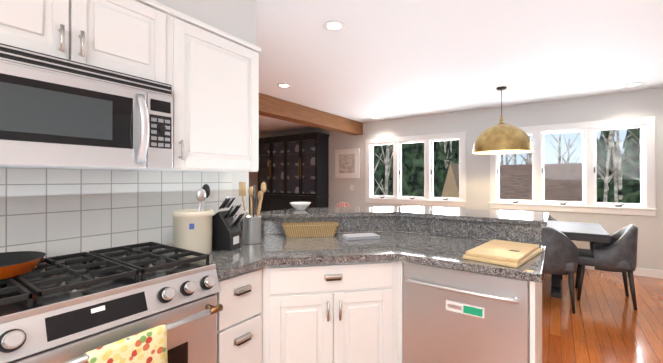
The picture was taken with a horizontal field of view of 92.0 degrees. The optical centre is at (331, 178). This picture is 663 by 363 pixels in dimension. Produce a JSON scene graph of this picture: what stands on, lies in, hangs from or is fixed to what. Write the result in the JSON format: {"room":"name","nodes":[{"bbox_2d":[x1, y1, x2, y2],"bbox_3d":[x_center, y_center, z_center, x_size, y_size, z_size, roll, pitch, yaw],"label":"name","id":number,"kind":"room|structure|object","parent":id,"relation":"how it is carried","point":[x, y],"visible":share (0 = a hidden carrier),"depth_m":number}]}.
{"room":"dining room and kitchen","nodes":[
{"label":"dining room and kitchen","id":0,"kind":"room"},
{"bbox_2d":[34,168,248,235],"bbox_3d":[-2.079,0.054,0.469,0.120,2.540,4.880,0,0,35],"label":"wall","id":1,"kind":"structure","parent":0,"point":[237,177],"depth_m":2.36},
{"bbox_2d":[0,0,171,84],"bbox_3d":[-1.167,-0.646,1.357,0.348,0.393,0.760,0,0,35],"label":"upper cabinet","id":2,"kind":"object","parent":1,"relation":"attached to","point":[131,37],"depth_m":1.34},
{"bbox_2d":[0,43,172,169],"bbox_3d":[-1.114,-0.247,1.319,0.466,0.403,0.756,0,0,35],"label":"microwave","id":3,"kind":"object","parent":2,"relation":"attached to","point":[58,113],"visible":1,"depth_m":1.23},
{"bbox_2d":[0,168,231,257],"bbox_3d":[-1.498,0.201,1.184,0.008,0.491,2.720,0,0,35],"label":"tile backsplash","id":4,"kind":"structure","parent":1,"relation":"attached to","point":[53,212],"depth_m":1.61},
{"bbox_2d":[138,8,260,171],"bbox_3d":[-0.775,-0.442,1.913,0.348,0.798,0.598,0,0,35],"label":"upper cabinet","id":5,"kind":"object","parent":1,"relation":"attached to","point":[209,73],"depth_m":1.78},
{"bbox_2d":[249,88,662,269],"bbox_3d":[2.009,0.071,6.053,11.100,2.540,0.160,0,0,35],"label":"wall","id":6,"kind":"structure","parent":0,"point":[474,124],"depth_m":5.25},
{"bbox_2d":[335,148,359,177],"bbox_3d":[0.346,-0.326,7.106,0.630,0.640,0.032,0,0,35],"label":"framed art","id":7,"kind":"object","parent":6,"relation":"attached to","point":[347,163],"visible":1,"depth_m":7.08},
{"bbox_2d":[365,131,466,206],"bbox_3d":[1.593,-0.158,6.315,2.040,1.340,0.192,0,0,35],"label":"window","id":8,"kind":"structure","parent":6,"relation":"in","point":[428,198],"depth_m":6.20},
{"bbox_2d":[489,116,656,215],"bbox_3d":[3.560,-0.162,4.931,2.030,1.340,0.192,0,0,35],"label":"window","id":9,"kind":"structure","parent":6,"relation":"in","point":[589,203],"depth_m":4.71},
{"bbox_2d":[585,265,662,278],"bbox_3d":[1.958,1.286,5.978,11.100,0.110,0.016,0,0,35],"label":"baseboard","id":10,"kind":"structure","parent":6,"relation":"attached to","point":[651,273],"depth_m":4.34},
{"bbox_2d":[256,0,662,134],"bbox_3d":[-0.707,-1.236,2.197,11.500,0.050,9.680,0,0,35],"label":"ceiling","id":11,"kind":"structure","parent":0,"point":[389,59],"depth_m":3.10},
{"bbox_2d":[155,0,255,44],"bbox_3d":[-1.962,-1.032,0.261,0.315,0.368,4.670,0,0,35],"label":"soffit","id":12,"kind":"structure","parent":11,"relation":"attached to","point":[236,18],"depth_m":1.89},
{"bbox_2d":[277,83,290,87],"bbox_3d":[-0.617,-1.200,4.151,0.176,0.008,0.176,0,0,35],"label":"recessed light","id":13,"kind":"object","parent":11,"relation":"in","point":[282,85],"visible":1,"depth_m":4.15},
{"bbox_2d":[259,93,362,134],"bbox_3d":[-1.457,-1.077,4.068,0.240,0.254,7.078,0,0,35],"label":"wood beam","id":14,"kind":"structure","parent":11,"relation":"attached to","point":[277,108],"depth_m":5.34},
{"bbox_2d":[323,21,344,31],"bbox_3d":[0.023,-1.204,2.539,0.176,0.008,0.176,0,0,35],"label":"recessed light","id":15,"kind":"object","parent":11,"relation":"in","point":[333,26],"visible":1,"depth_m":2.54},
{"bbox_2d":[472,86,532,153],"bbox_3d":[2.258,-0.774,4.255,0.712,0.860,0.712,0,0,35],"label":"pendant lamp","id":16,"kind":"object","parent":11,"relation":"hanging from","point":[501,137],"visible":1,"depth_m":4.03},
{"bbox_2d":[624,83,641,86],"bbox_3d":[3.874,-1.200,4.121,0.176,0.008,0.176,0,0,35],"label":"recessed light","id":17,"kind":"object","parent":11,"relation":"in","point":[632,85],"visible":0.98,"depth_m":4.12},
{"bbox_2d":[274,234,662,362],"bbox_3d":[-0.707,1.355,2.189,11.500,0.050,9.680,0,0,35],"label":"floor","id":18,"kind":"structure","parent":0,"point":[606,323],"depth_m":2.98},
{"bbox_2d":[0,242,222,362],"bbox_3d":[-1.007,0.839,1.237,0.728,0.976,0.912,0,0,35],"label":"range","id":19,"kind":"object","parent":18,"relation":"on","point":[71,308],"visible":1,"depth_m":1.18},
{"bbox_2d":[0,251,45,279],"bbox_3d":[-1.291,0.309,1.085,0.316,0.082,0.490,0,0,35],"label":"pan","id":20,"kind":"object","parent":19,"relation":"on","point":[16,263],"visible":1,"depth_m":1.24},
{"bbox_2d":[84,324,167,362],"bbox_3d":[-0.687,0.732,1.085,0.054,0.389,0.240,0,0,35],"label":"hanging towel","id":21,"kind":"object","parent":19,"relation":"hanging from","point":[148,346],"visible":1,"depth_m":1.09},
{"bbox_2d":[215,269,261,362],"bbox_3d":[-0.689,0.894,1.744,0.664,0.868,0.270,0,0,35],"label":"drawers","id":22,"kind":"object","parent":18,"relation":"on","point":[239,323],"visible":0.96,"depth_m":1.56},
{"bbox_2d":[256,132,328,234],"bbox_3d":[-0.983,0.166,7.761,1.960,2.360,0.481,0,0,35],"label":"hutch","id":23,"kind":"object","parent":18,"relation":"on","point":[294,168],"visible":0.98,"depth_m":7.65},
{"bbox_2d":[260,261,397,362],"bbox_3d":[-0.021,0.896,2.261,1.162,0.868,1.330,0,0,35],"label":"base cabinet","id":24,"kind":"object","parent":18,"relation":"on","point":[337,313],"visible":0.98,"depth_m":1.54},
{"bbox_2d":[163,206,454,278],"bbox_3d":[0.057,0.361,2.340,1.200,0.197,2.100,0,0,35],"label":"countertop","id":25,"kind":"structure","parent":24,"relation":"on","point":[273,250],"depth_m":2.09},
{"bbox_2d":[172,209,212,257],"bbox_3d":[-0.768,0.298,1.776,0.212,0.240,0.212,0,0,35],"label":"crock","id":26,"kind":"object","parent":25,"relation":"on","point":[192,229],"visible":0.79,"depth_m":1.69},
{"bbox_2d":[196,184,209,211],"bbox_3d":[-0.727,0.215,1.798,0.107,0.367,0.117,0,0,35],"label":"ladle","id":27,"kind":"object","parent":26,"relation":"in","point":[202,194],"visible":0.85,"depth_m":1.75},
{"bbox_2d":[212,196,247,250],"bbox_3d":[-0.603,0.261,1.908,0.192,0.314,0.110,0,0,15],"label":"knife block","id":28,"kind":"object","parent":25,"relation":"on","point":[226,233],"visible":0.98,"depth_m":1.87},
{"bbox_2d":[243,215,260,243],"bbox_3d":[-0.517,0.333,2.089,0.120,0.172,0.120,0,0,35],"label":"utensil holder","id":29,"kind":"object","parent":25,"relation":"on","point":[252,230],"visible":0.94,"depth_m":2.04},
{"bbox_2d":[239,182,265,216],"bbox_3d":[-0.509,0.215,2.098,0.153,0.385,0.138,0,0,35],"label":"wooden spoons","id":30,"kind":"object","parent":29,"relation":"in","point":[242,189],"visible":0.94,"depth_m":2.09},
{"bbox_2d":[290,202,310,209],"bbox_3d":[-0.260,0.232,2.672,0.180,0.062,0.180,0,0,35],"label":"bowl","id":31,"kind":"object","parent":25,"relation":"on","point":[300,205],"visible":1,"depth_m":2.62},
{"bbox_2d":[282,221,338,237],"bbox_3d":[-0.155,0.376,2.353,0.412,0.088,0.162,0,0,-10],"label":"basket","id":32,"kind":"object","parent":25,"relation":"on","point":[306,229],"visible":1,"depth_m":2.29},
{"bbox_2d":[342,233,379,240],"bbox_3d":[0.205,0.407,2.247,0.240,0.024,0.140,0,0,-17],"label":"cloth","id":33,"kind":"object","parent":25,"relation":"on","point":[359,236],"visible":0.98,"depth_m":2.21},
{"bbox_2d":[391,208,548,282],"bbox_3d":[0.854,0.361,2.152,0.980,0.197,1.490,0,0,35],"label":"countertop","id":34,"kind":"structure","parent":24,"relation":"on","point":[393,243],"depth_m":2.08},
{"bbox_2d":[463,239,541,267],"bbox_3d":[0.939,0.397,1.743,0.258,0.041,0.481,0,0,45],"label":"cutting board","id":35,"kind":"object","parent":34,"relation":"on","point":[507,253],"visible":1,"depth_m":1.65},
{"bbox_2d":[398,261,541,362],"bbox_3d":[0.875,0.895,1.951,0.656,0.868,0.808,0,0,35],"label":"base cabinet","id":36,"kind":"object","parent":18,"relation":"on","point":[535,305],"visible":0.08,"depth_m":1.69},
{"bbox_2d":[403,262,529,362],"bbox_3d":[0.801,0.846,1.841,0.600,0.766,0.666,0,0,35],"label":"dishwasher","id":37,"kind":"object","parent":36,"relation":"in","point":[453,316],"visible":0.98,"depth_m":1.59},
{"bbox_2d":[548,214,562,279],"bbox_3d":[2.985,0.917,4.571,0.569,0.842,0.542,0,0,35],"label":"dining chair","id":38,"kind":"object","parent":18,"relation":"on","point":[551,218],"visible":0.02,"depth_m":4.62},
{"bbox_2d":[540,226,578,313],"bbox_3d":[2.326,0.914,3.478,0.569,0.842,0.542,0,0,35],"label":"dining chair","id":39,"kind":"object","parent":18,"relation":"on","point":[562,254],"visible":0.52,"depth_m":3.23},
{"bbox_2d":[547,220,609,297],"bbox_3d":[2.258,0.956,4.250,2.080,0.760,1.040,0,0,35],"label":"dining table","id":40,"kind":"object","parent":18,"relation":"on","point":[587,232],"visible":0.29,"depth_m":3.59},
{"bbox_2d":[575,224,637,309],"bbox_3d":[3.038,0.914,3.566,0.542,0.842,0.569,0,0,35],"label":"dining chair","id":41,"kind":"object","parent":18,"relation":"on","point":[618,253],"visible":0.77,"depth_m":3.35},
{"bbox_3d":[0.393,1.073,6.796,1.300,0.540,0.440,0,0,35],"label":"bench","id":42,"kind":"object","parent":18,"relation":"on","visible":0},
{"bbox_2d":[335,202,349,206],"bbox_3d":[0.241,0.654,7.014,0.400,0.286,0.171,0,0,35],"label":"pillow","id":43,"kind":"object","parent":42,"relation":"on","point":[342,204],"visible":0.42,"depth_m":6.97},
{"label":"outside","id":44,"kind":"structure","parent":0,"visible":0},
{"bbox_3d":[36.621,5.028,51.846,160.000,0.100,112.920,0,0,35],"label":"ground","id":45,"kind":"structure","parent":44,"visible":0},
{"bbox_2d":[441,163,458,197],"bbox_3d":[4.942,2.169,12.041,2.800,5.380,3.500,0,0,35],"label":"a-frame","id":46,"kind":"object","parent":45,"relation":"on","point":[452,180],"depth_m":10.63},
{"bbox_2d":[374,128,640,202],"bbox_3d":[16.530,-7.243,34.662,101.012,24.363,51.720,0,0,35],"label":"trees","id":47,"kind":"object","parent":45,"relation":"on","point":[449,153],"depth_m":21.09},
{"bbox_2d":[500,163,581,201],"bbox_3d":[10.031,2.081,16.103,4.450,5.580,8.000,0,0,35],"label":"neighbor house","id":48,"kind":"structure","parent":45,"relation":"on","point":[553,173],"depth_m":14.76}
]}

